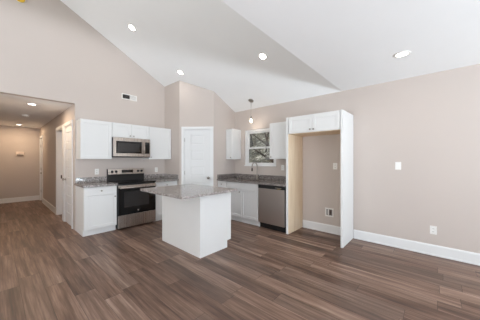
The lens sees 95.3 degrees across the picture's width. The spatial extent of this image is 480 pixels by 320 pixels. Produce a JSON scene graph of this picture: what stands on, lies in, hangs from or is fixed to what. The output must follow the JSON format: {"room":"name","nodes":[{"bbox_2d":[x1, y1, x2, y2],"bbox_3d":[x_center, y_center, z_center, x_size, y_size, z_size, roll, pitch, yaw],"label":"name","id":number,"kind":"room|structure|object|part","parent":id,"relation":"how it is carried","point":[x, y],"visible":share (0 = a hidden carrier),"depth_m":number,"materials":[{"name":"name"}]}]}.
{"room":"kitchen","nodes":[
{"label":"kitchen","id":0,"kind":"room"},
{"bbox_2d":[0,125,39,198],"bbox_3d":[-7.353,0.127,7.170,0.120,2.460,1.390,0,0,42],"label":"wall","id":1,"kind":"structure","parent":0,"point":[19,175],"depth_m":7.20,"materials":[{"name":"beige paint"}]},
{"bbox_2d":[0,195,38,203],"bbox_3d":[-7.300,1.281,7.125,0.018,0.152,1.153,0,0,42],"label":"baseboard","id":2,"kind":"structure","parent":1,"relation":"attached to","point":[27,198],"depth_m":7.18,"materials":[{"name":"white paint"}]},
{"bbox_2d":[16,152,23,155],"bbox_3d":[-7.227,-0.213,7.192,0.038,0.140,0.200,0,0,42],"label":"box","id":3,"kind":"object","parent":1,"relation":"attached to","point":[17,153],"visible":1,"depth_m":7.18,"materials":[{"name":"beige plastic"}]},
{"bbox_2d":[0,93,72,127],"bbox_3d":[-5.341,-1.153,5.766,4.991,0.100,1.973,0,0,42],"label":"ceiling","id":4,"kind":"structure","parent":0,"point":[12,107],"depth_m":4.83,"materials":[{"name":"white paint"}]},
{"bbox_2d":[40,105,72,207],"bbox_3d":[-5.067,0.127,5.984,4.871,2.460,0.117,0,0,42],"label":"wall","id":5,"kind":"structure","parent":0,"point":[48,130],"depth_m":5.98,"materials":[{"name":"beige paint"}]},
{"bbox_2d":[39,135,42,199],"bbox_3d":[-6.593,0.273,7.255,0.676,2.168,0.016,0,0,42],"label":"trim","id":6,"kind":"structure","parent":5,"relation":"attached to","point":[42,135],"depth_m":7.23,"materials":[{"name":"white paint"}]},
{"bbox_2d":[40,139,41,199],"bbox_3d":[-6.587,0.310,7.266,0.509,2.070,0.103,0,0,42],"label":"door","id":7,"kind":"structure","parent":5,"relation":"in","point":[41,139],"depth_m":7.41,"materials":[{"name":"white paint"}]},
{"bbox_2d":[40,138,41,199],"bbox_3d":[-6.548,0.307,7.306,0.540,2.100,0.117,0,0,42],"label":"trim","id":8,"kind":"structure","parent":5,"relation":"attached to","point":[41,138],"depth_m":7.43,"materials":[{"name":"white paint"}]},
{"bbox_2d":[42,198,55,213],"bbox_3d":[-5.478,1.281,6.260,2.300,0.152,0.018,0,0,42],"label":"baseboard","id":9,"kind":"structure","parent":5,"relation":"attached to","point":[51,207],"depth_m":6.12,"materials":[{"name":"white paint"}]},
{"bbox_2d":[57,128,61,214],"bbox_3d":[-4.254,0.307,5.258,0.710,2.100,0.117,0,0,42],"label":"door","id":10,"kind":"structure","parent":5,"relation":"attached to","point":[59,132],"depth_m":5.47,"materials":[{"name":"white paint"}]},
{"bbox_2d":[56,125,62,220],"bbox_3d":[-4.299,0.273,5.208,0.846,2.168,0.016,0,0,42],"label":"trim","id":11,"kind":"structure","parent":5,"relation":"attached to","point":[61,126],"depth_m":5.08,"materials":[{"name":"white paint"}]},
{"bbox_2d":[62,125,70,224],"bbox_3d":[-3.627,0.310,4.609,0.673,2.070,0.103,0,0,42],"label":"door","id":12,"kind":"structure","parent":5,"relation":"in","point":[67,179],"depth_m":4.70,"materials":[{"name":"white paint"}]},
{"bbox_2d":[63,120,72,228],"bbox_3d":[-3.631,0.273,4.612,0.836,2.168,0.016,0,0,42],"label":"trim","id":13,"kind":"structure","parent":5,"relation":"attached to","point":[70,121],"depth_m":4.35,"materials":[{"name":"white paint"}]},
{"bbox_2d":[0,0,164,229],"bbox_3d":[-3.833,-1.164,3.619,0.120,5.041,8.297,0,0,42],"label":"wall","id":14,"kind":"structure","parent":0,"point":[48,52],"depth_m":4.26,"materials":[{"name":"beige paint"}]},
{"bbox_2d":[75,176,106,182],"bbox_3d":[-3.008,0.390,4.434,0.020,0.104,0.542,0,0,42],"label":"backsplash","id":15,"kind":"structure","parent":14,"relation":"attached to","point":[86,179],"depth_m":4.41,"materials":[{"name":"stone"}]},
{"bbox_2d":[76,118,111,158],"bbox_3d":[-2.885,-0.403,4.337,0.331,0.749,0.523,0,0,42],"label":"upper cabinet","id":16,"kind":"object","parent":14,"relation":"attached to","point":[93,137],"visible":1,"depth_m":4.20,"materials":[{"name":"white paint"}]},
{"bbox_2d":[122,93,136,101],"bbox_3d":[-2.520,-1.438,4.990,0.013,0.124,0.330,0,0,42],"label":"air vent","id":17,"kind":"object","parent":14,"relation":"in","point":[124,96],"visible":1,"depth_m":5.00,"materials":[{"name":"white plastic"}]},
{"bbox_2d":[112,122,148,138],"bbox_3d":[-2.443,-0.626,4.809,0.363,0.302,0.765,0,0,42],"label":"upper cabinet","id":18,"kind":"object","parent":14,"relation":"attached to","point":[122,130],"visible":0.81,"depth_m":4.68,"materials":[{"name":"white paint"}]},
{"bbox_3d":[-2.466,-0.622,4.574,0.019,0.286,0.376,0,0,42],"label":"door","id":19,"kind":"part","parent":18,"relation":"part of","materials":[{"name":"white paint"}]},
{"bbox_2d":[112,137,149,157],"bbox_3d":[-2.412,-0.268,4.780,0.447,0.409,0.760,0,0,42],"label":"microwave","id":20,"kind":"object","parent":18,"relation":"attached to","point":[121,147],"visible":0.95,"depth_m":4.64,"materials":[{"name":"silver metal"}]},
{"bbox_3d":[-2.083,-0.278,4.905,0.030,0.389,0.134,0,0,42],"label":"control panel","id":21,"kind":"part","parent":20,"relation":"part of","materials":[{"name":"silver metal"}]},
{"bbox_3d":[-2.212,-0.622,4.857,0.019,0.286,0.376,0,0,42],"label":"door","id":22,"kind":"part","parent":18,"relation":"part of","materials":[{"name":"white paint"}]},
{"bbox_2d":[144,174,163,178],"bbox_3d":[-2.133,0.390,5.415,0.020,0.104,0.547,0,0,42],"label":"backsplash","id":23,"kind":"structure","parent":14,"relation":"attached to","point":[147,176],"depth_m":5.40,"materials":[{"name":"stone"}]},
{"bbox_2d":[143,127,170,158],"bbox_3d":[-1.998,-0.403,5.308,0.363,0.749,0.568,0,0,42],"label":"upper cabinet","id":24,"kind":"object","parent":14,"relation":"attached to","point":[160,138],"visible":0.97,"depth_m":5.20,"materials":[{"name":"white paint"}]},
{"bbox_2d":[165,80,234,186],"bbox_3d":[-1.028,-0.281,5.448,1.819,3.275,0.601,0,0,-2],"label":"wall","id":25,"kind":"structure","parent":0,"point":[186,104],"depth_m":5.25,"materials":[{"name":"beige paint"}]},
{"bbox_2d":[184,130,209,185],"bbox_3d":[-1.010,0.310,5.171,0.623,2.070,0.103,0,0,2],"label":"door","id":26,"kind":"structure","parent":25,"relation":"in","point":[197,142],"depth_m":5.19,"materials":[{"name":"white paint"}]},
{"bbox_2d":[181,127,212,185],"bbox_3d":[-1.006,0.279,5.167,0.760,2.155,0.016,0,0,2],"label":"trim","id":27,"kind":"structure","parent":25,"relation":"attached to","point":[182,128],"depth_m":5.17,"materials":[{"name":"white paint"}]},
{"bbox_2d":[60,0,341,111],"bbox_3d":[-2.396,-2.513,2.256,4.079,2.523,8.417,0,0,42],"label":"ceiling","id":28,"kind":"structure","parent":0,"point":[217,49],"depth_m":4.07,"materials":[{"name":"white paint"}]},
{"bbox_2d":[128,23,135,31],"bbox_3d":[-2.040,-2.508,4.132,0.168,0.081,0.150,0,0,42],"label":"recessed light","id":29,"kind":"object","parent":28,"relation":"attached to","point":[131,27],"visible":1,"depth_m":4.13,"materials":[{"name":"white plastic"}]},
{"bbox_2d":[258,52,266,59],"bbox_3d":[0.395,-1.804,3.796,0.168,0.081,0.150,0,0,42],"label":"recessed light","id":30,"kind":"object","parent":28,"relation":"attached to","point":[262,56],"visible":1,"depth_m":3.79,"materials":[{"name":"white plastic"}]},
{"bbox_2d":[0,200,479,319],"bbox_3d":[-2.264,1.407,2.119,14.500,0.100,8.447,0,0,42],"label":"floor","id":31,"kind":"structure","parent":0,"point":[49,271],"depth_m":2.56,"materials":[{"name":"brown wood"}]},
{"bbox_2d":[75,185,116,236],"bbox_3d":[-2.772,0.919,4.225,0.650,0.876,0.534,0,0,42],"label":"base cabinet","id":32,"kind":"object","parent":31,"relation":"on","point":[95,207],"visible":0.97,"depth_m":4.03,"materials":[{"name":"white paint"}]},
{"bbox_2d":[74,176,117,187],"bbox_3d":[-2.776,0.409,4.218,0.654,0.140,0.555,0,0,42],"label":"countertop","id":33,"kind":"structure","parent":32,"relation":"on","point":[86,182],"depth_m":4.26,"materials":[{"name":"stone"}]},
{"bbox_3d":[-2.561,0.563,4.036,0.019,0.144,0.522,0,0,42],"label":"drawer","id":34,"kind":"part","parent":32,"relation":"part of","materials":[{"name":"white paint"}]},
{"bbox_3d":[-2.561,0.942,4.036,0.019,0.594,0.522,0,0,42],"label":"door","id":35,"kind":"part","parent":32,"relation":"part of","materials":[{"name":"white paint"}]},
{"bbox_2d":[107,168,155,228],"bbox_3d":[-2.311,0.769,4.691,0.718,1.175,0.766,0,0,42],"label":"range","id":36,"kind":"object","parent":31,"relation":"on","point":[135,206],"visible":0.95,"depth_m":4.53,"materials":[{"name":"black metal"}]},
{"bbox_3d":[-2.508,0.242,4.867,0.012,0.120,0.760,0,0,42],"label":"control panel","id":37,"kind":"part","parent":36,"relation":"part of","materials":[{"name":"silver metal"}]},
{"bbox_2d":[108,179,155,183],"bbox_3d":[-2.302,0.450,4.683,0.561,0.023,0.766,0,0,42],"label":"cooktop","id":38,"kind":"object","parent":36,"relation":"in","point":[120,181],"depth_m":4.65,"materials":[{"name":"grey glass"}]},
{"bbox_3d":[-2.106,0.782,4.508,0.034,0.580,0.756,0,0,42],"label":"oven door","id":39,"kind":"part","parent":36,"relation":"part of","materials":[{"name":"black glass"}]},
{"bbox_3d":[-2.090,0.517,4.494,0.006,0.050,0.756,0,0,42],"label":"door rail","id":40,"kind":"part","parent":36,"relation":"part of","materials":[{"name":"silver metal"}]},
{"bbox_3d":[-2.106,1.201,4.509,0.032,0.242,0.756,0,0,42],"label":"drawer","id":41,"kind":"part","parent":36,"relation":"part of","materials":[{"name":"silver metal"}]},
{"bbox_3d":[-2.070,0.535,4.476,0.072,0.034,0.720,0,0,42],"label":"oven handle","id":42,"kind":"part","parent":36,"relation":"part of","materials":[{"name":"silver metal"}]},
{"bbox_2d":[155,181,176,220],"bbox_3d":[-1.891,0.919,5.213,0.650,0.876,0.562,0,0,42],"label":"base cabinet","id":43,"kind":"object","parent":31,"relation":"on","point":[158,209],"visible":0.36,"depth_m":4.91,"materials":[{"name":"white paint"}]},
{"bbox_3d":[-1.685,0.942,5.018,0.019,0.594,0.534,0,0,42],"label":"door","id":44,"kind":"part","parent":43,"relation":"part of","materials":[{"name":"white paint"}]},
{"bbox_2d":[144,174,178,181],"bbox_3d":[-1.890,0.409,5.212,0.654,0.140,0.568,0,0,42],"label":"countertop","id":45,"kind":"structure","parent":43,"relation":"on","point":[158,177],"depth_m":5.32,"materials":[{"name":"stone"}]},
{"bbox_3d":[-1.685,0.563,5.018,0.019,0.144,0.534,0,0,42],"label":"drawer","id":46,"kind":"part","parent":43,"relation":"part of","materials":[{"name":"white paint"}]},
{"bbox_2d":[162,192,230,257],"bbox_3d":[-0.722,0.919,3.613,1.033,0.876,0.644,0,0,42],"label":"kitchen island","id":47,"kind":"object","parent":31,"relation":"on","point":[200,227],"visible":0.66,"depth_m":3.26,"materials":[{"name":"white paint"}]},
{"bbox_3d":[-0.929,0.919,3.380,1.033,0.876,0.020,0,0,42],"label":"panel","id":48,"kind":"part","parent":47,"relation":"part of","materials":[{"name":"white paint"}]},
{"bbox_2d":[140,184,236,199],"bbox_3d":[-0.810,0.461,3.422,1.175,0.036,0.987,0,0,42],"label":"island countertop","id":49,"kind":"structure","parent":47,"relation":"on","point":[185,191],"depth_m":3.22,"materials":[{"name":"stone"}]},
{"bbox_3d":[-0.348,0.919,3.270,0.020,0.876,0.588,0,0,42],"label":"panel","id":50,"kind":"part","parent":47,"relation":"part of","materials":[{"name":"white paint"}]},
{"bbox_2d":[218,181,226,187],"bbox_3d":[-0.230,0.919,5.366,0.299,0.876,0.646,0,0,42],"label":"base cabinet","id":51,"kind":"object","parent":31,"relation":"on","point":[220,183],"visible":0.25,"depth_m":5.14,"materials":[{"name":"white paint"}]},
{"bbox_2d":[227,181,259,225],"bbox_3d":[0.223,0.919,4.962,0.906,0.876,0.646,0,0,42],"label":"base cabinet","id":52,"kind":"object","parent":31,"relation":"on","point":[244,201],"visible":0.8,"depth_m":4.70,"materials":[{"name":"white paint"}]},
{"bbox_3d":[-0.132,0.942,4.901,0.445,0.594,0.019,0,0,42],"label":"door","id":53,"kind":"part","parent":52,"relation":"part of","materials":[{"name":"white paint"}]},
{"bbox_3d":[0.203,0.942,4.602,0.445,0.594,0.019,0,0,42],"label":"door","id":54,"kind":"part","parent":52,"relation":"part of","materials":[{"name":"white paint"}]},
{"bbox_2d":[217,173,285,186],"bbox_3d":[0.344,0.409,4.856,1.835,0.140,0.645,0,0,42],"label":"countertop","id":55,"kind":"structure","parent":52,"relation":"on","point":[272,180],"depth_m":5.01,"materials":[{"name":"stone"}]},
{"bbox_2d":[251,162,259,178],"bbox_3d":[0.340,0.238,5.042,0.223,0.408,0.117,0,0,-26],"label":"faucet","id":56,"kind":"object","parent":55,"relation":"on","point":[257,176],"visible":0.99,"depth_m":5.07,"materials":[{"name":"grey metal"}]},
{"bbox_2d":[258,184,285,232],"bbox_3d":[0.794,0.919,4.465,0.598,0.874,0.612,0,0,42],"label":"dishwasher","id":57,"kind":"object","parent":31,"relation":"on","point":[271,199],"visible":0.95,"depth_m":4.22,"materials":[{"name":"silver metal"}]},
{"bbox_3d":[0.606,0.518,4.254,0.598,0.072,0.044,0,0,42],"label":"control panel","id":58,"kind":"part","parent":57,"relation":"part of","materials":[{"name":"black plastic"}]},
{"bbox_3d":[0.649,1.307,4.302,0.598,0.100,0.035,0,0,42],"label":"toe panel","id":59,"kind":"part","parent":57,"relation":"part of","materials":[{"name":"black plastic"}]},
{"bbox_2d":[266,186,285,227],"bbox_3d":[0.809,0.869,4.482,0.598,0.774,0.567,0,0,42],"label":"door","id":60,"kind":"structure","parent":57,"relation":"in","point":[285,186],"depth_m":4.08,"materials":[{"name":"silver metal"}]},
{"bbox_2d":[286,117,302,233],"bbox_3d":[1.063,0.283,4.248,0.042,2.147,0.594,0,0,42],"label":"panel","id":61,"kind":"object","parent":31,"relation":"on","point":[294,144],"visible":0.77,"depth_m":4.18,"materials":[{"name":"beige wood"}]},
{"bbox_3d":[1.061,0.283,4.249,0.038,2.147,0.594,0,0,42],"label":"panel","id":62,"kind":"part","parent":61,"relation":"part of","materials":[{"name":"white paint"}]},
{"bbox_2d":[341,109,352,247],"bbox_3d":[1.772,0.283,3.615,0.036,2.147,0.594,0,0,42],"label":"panel","id":63,"kind":"object","parent":31,"relation":"on","point":[346,118],"visible":1,"depth_m":3.53,"materials":[{"name":"white paint"}]},
{"bbox_2d":[221,0,479,90],"bbox_3d":[1.130,-1.301,-0.889,5.370,0.100,8.417,0,0,42],"label":"ceiling","id":64,"kind":"structure","parent":0,"point":[352,44],"depth_m":2.16,"materials":[{"name":"white paint"}]},
{"bbox_2d":[393,50,410,57],"bbox_3d":[1.905,-1.247,2.572,0.168,0.008,0.168,0,0,42],"label":"recessed light","id":65,"kind":"object","parent":64,"relation":"in","point":[407,52],"visible":1,"depth_m":2.57,"materials":[{"name":"white plastic"}]},
{"bbox_2d":[235,64,479,253],"bbox_3d":[2.414,0.028,3.524,9.329,2.658,0.120,0,0,42],"label":"wall","id":66,"kind":"structure","parent":0,"point":[429,124],"depth_m":3.36,"materials":[{"name":"beige paint"}]},
{"bbox_2d":[226,129,240,158],"bbox_3d":[-0.172,-0.403,5.502,0.203,0.749,0.366,0,0,42],"label":"upper cabinet","id":67,"kind":"object","parent":66,"relation":"attached to","point":[233,136],"visible":1,"depth_m":5.42,"materials":[{"name":"white paint"}]},
{"bbox_3d":[-0.266,-0.399,5.397,0.197,0.733,0.019,0,0,42],"label":"door","id":68,"kind":"part","parent":67,"relation":"part of","materials":[{"name":"white paint"}]},
{"bbox_2d":[244,165,275,166],"bbox_3d":[0.465,0.128,5.192,0.930,0.024,0.037,0,0,42],"label":"trim","id":69,"kind":"structure","parent":66,"relation":"attached to","point":[244,165],"depth_m":5.09,"materials":[{"name":"white paint"}]},
{"bbox_2d":[245,128,275,165],"bbox_3d":[0.500,-0.313,5.232,0.930,0.870,0.070,0,0,42],"label":"window","id":70,"kind":"structure","parent":66,"relation":"in","point":[248,132],"depth_m":5.42,"materials":[{"name":"white paint"}]},
{"bbox_3d":[0.515,-0.492,5.249,0.810,0.416,0.025,0,0,42],"label":"sash","id":71,"kind":"part","parent":70,"relation":"part of","materials":[{"name":"white paint"}]},
{"bbox_3d":[0.495,-0.116,5.226,0.810,0.416,0.025,0,0,42],"label":"sash","id":72,"kind":"part","parent":70,"relation":"part of","materials":[{"name":"white paint"}]},
{"bbox_2d":[235,173,285,180],"bbox_3d":[0.560,0.390,5.082,1.814,0.104,0.020,0,0,42],"label":"backsplash","id":73,"kind":"structure","parent":66,"relation":"attached to","point":[252,176],"depth_m":5.08,"materials":[{"name":"stone"}]},
{"bbox_2d":[270,121,285,158],"bbox_3d":[0.919,-0.403,4.529,0.538,0.749,0.366,0,0,42],"label":"upper cabinet","id":74,"kind":"object","parent":66,"relation":"attached to","point":[277,130],"visible":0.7,"depth_m":4.46,"materials":[{"name":"white paint"}]},
{"bbox_2d":[289,110,340,136],"bbox_3d":[1.408,-0.636,3.918,0.907,0.309,0.626,0,0,42],"label":"upper cabinet","id":75,"kind":"object","parent":66,"relation":"attached to","point":[325,123],"visible":0.98,"depth_m":3.70,"materials":[{"name":"white paint"}]},
{"bbox_3d":[1.060,-0.631,3.865,0.444,0.275,0.019,0,0,42],"label":"door","id":76,"kind":"part","parent":75,"relation":"part of","materials":[{"name":"white paint"}]},
{"bbox_3d":[1.395,-0.631,3.567,0.444,0.275,0.019,0,0,42],"label":"door","id":77,"kind":"part","parent":75,"relation":"part of","materials":[{"name":"white paint"}]},
{"bbox_2d":[303,220,340,235],"bbox_3d":[1.612,1.281,4.147,0.904,0.152,0.018,0,0,42],"label":"baseboard","id":78,"kind":"structure","parent":66,"relation":"attached to","point":[332,229],"depth_m":4.17,"materials":[{"name":"white paint"}]},
{"bbox_2d":[325,207,333,216],"bbox_3d":[1.671,0.972,4.095,0.150,0.160,0.023,0,0,42],"label":"water supply box","id":79,"kind":"object","parent":66,"relation":"attached to","point":[329,212],"visible":1,"depth_m":4.10,"materials":[{"name":"white plastic"}]},
{"bbox_2d":[395,162,400,169],"bbox_3d":[2.457,0.085,3.399,0.074,0.118,0.010,0,0,42],"label":"light switch","id":80,"kind":"object","parent":66,"relation":"attached to","point":[397,164],"visible":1,"depth_m":3.40,"materials":[{"name":"white plastic"}]},
{"bbox_2d":[353,230,479,265],"bbox_3d":[3.871,1.281,2.132,5.062,0.152,0.018,0,0,42],"label":"baseboard","id":81,"kind":"structure","parent":66,"relation":"attached to","point":[430,249],"depth_m":3.21,"materials":[{"name":"white paint"}]},
{"bbox_2d":[430,226,436,234],"bbox_3d":[2.763,0.997,3.126,0.074,0.118,0.009,0,0,42],"label":"power outlet","id":82,"kind":"object","parent":66,"relation":"attached to","point":[433,229],"visible":1,"depth_m":3.12,"materials":[{"name":"white plastic"}]},
{"label":"outside","id":83,"kind":"structure","parent":0,"visible":0},
{"bbox_2d":[249,132,271,162],"bbox_3d":[4.229,-3.115,19.948,36.250,9.896,25.000,0,0,42],"label":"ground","id":84,"kind":"structure","parent":83,"point":[254,156],"depth_m":16.73,"materials":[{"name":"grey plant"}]},
{"bbox_2d":[252,134,267,145],"bbox_3d":[1.760,-0.467,11.177,1.050,3.282,4.602,0,0,-38],"label":"bare tree","id":85,"kind":"object","parent":84,"relation":"on","point":[265,143],"visible":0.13,"depth_m":11.61,"materials":[{"name":"grey plant"}]},
{"bbox_2d":[250,146,272,162],"bbox_3d":[1.358,-0.504,13.913,3.390,2.020,1.264,0,0,42],"label":"bare tree","id":86,"kind":"object","parent":84,"relation":"on","point":[262,154],"visible":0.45,"depth_m":13.42,"materials":[{"name":"grey plant"}]},
{"bbox_2d":[264,132,273,162],"bbox_3d":[1.257,-0.504,9.686,1.968,4.522,0.513,0,0,38],"label":"bare tree","id":87,"kind":"object","parent":84,"relation":"on","point":[272,160],"visible":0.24,"depth_m":9.43,"materials":[{"name":"grey plant"}]}
]}

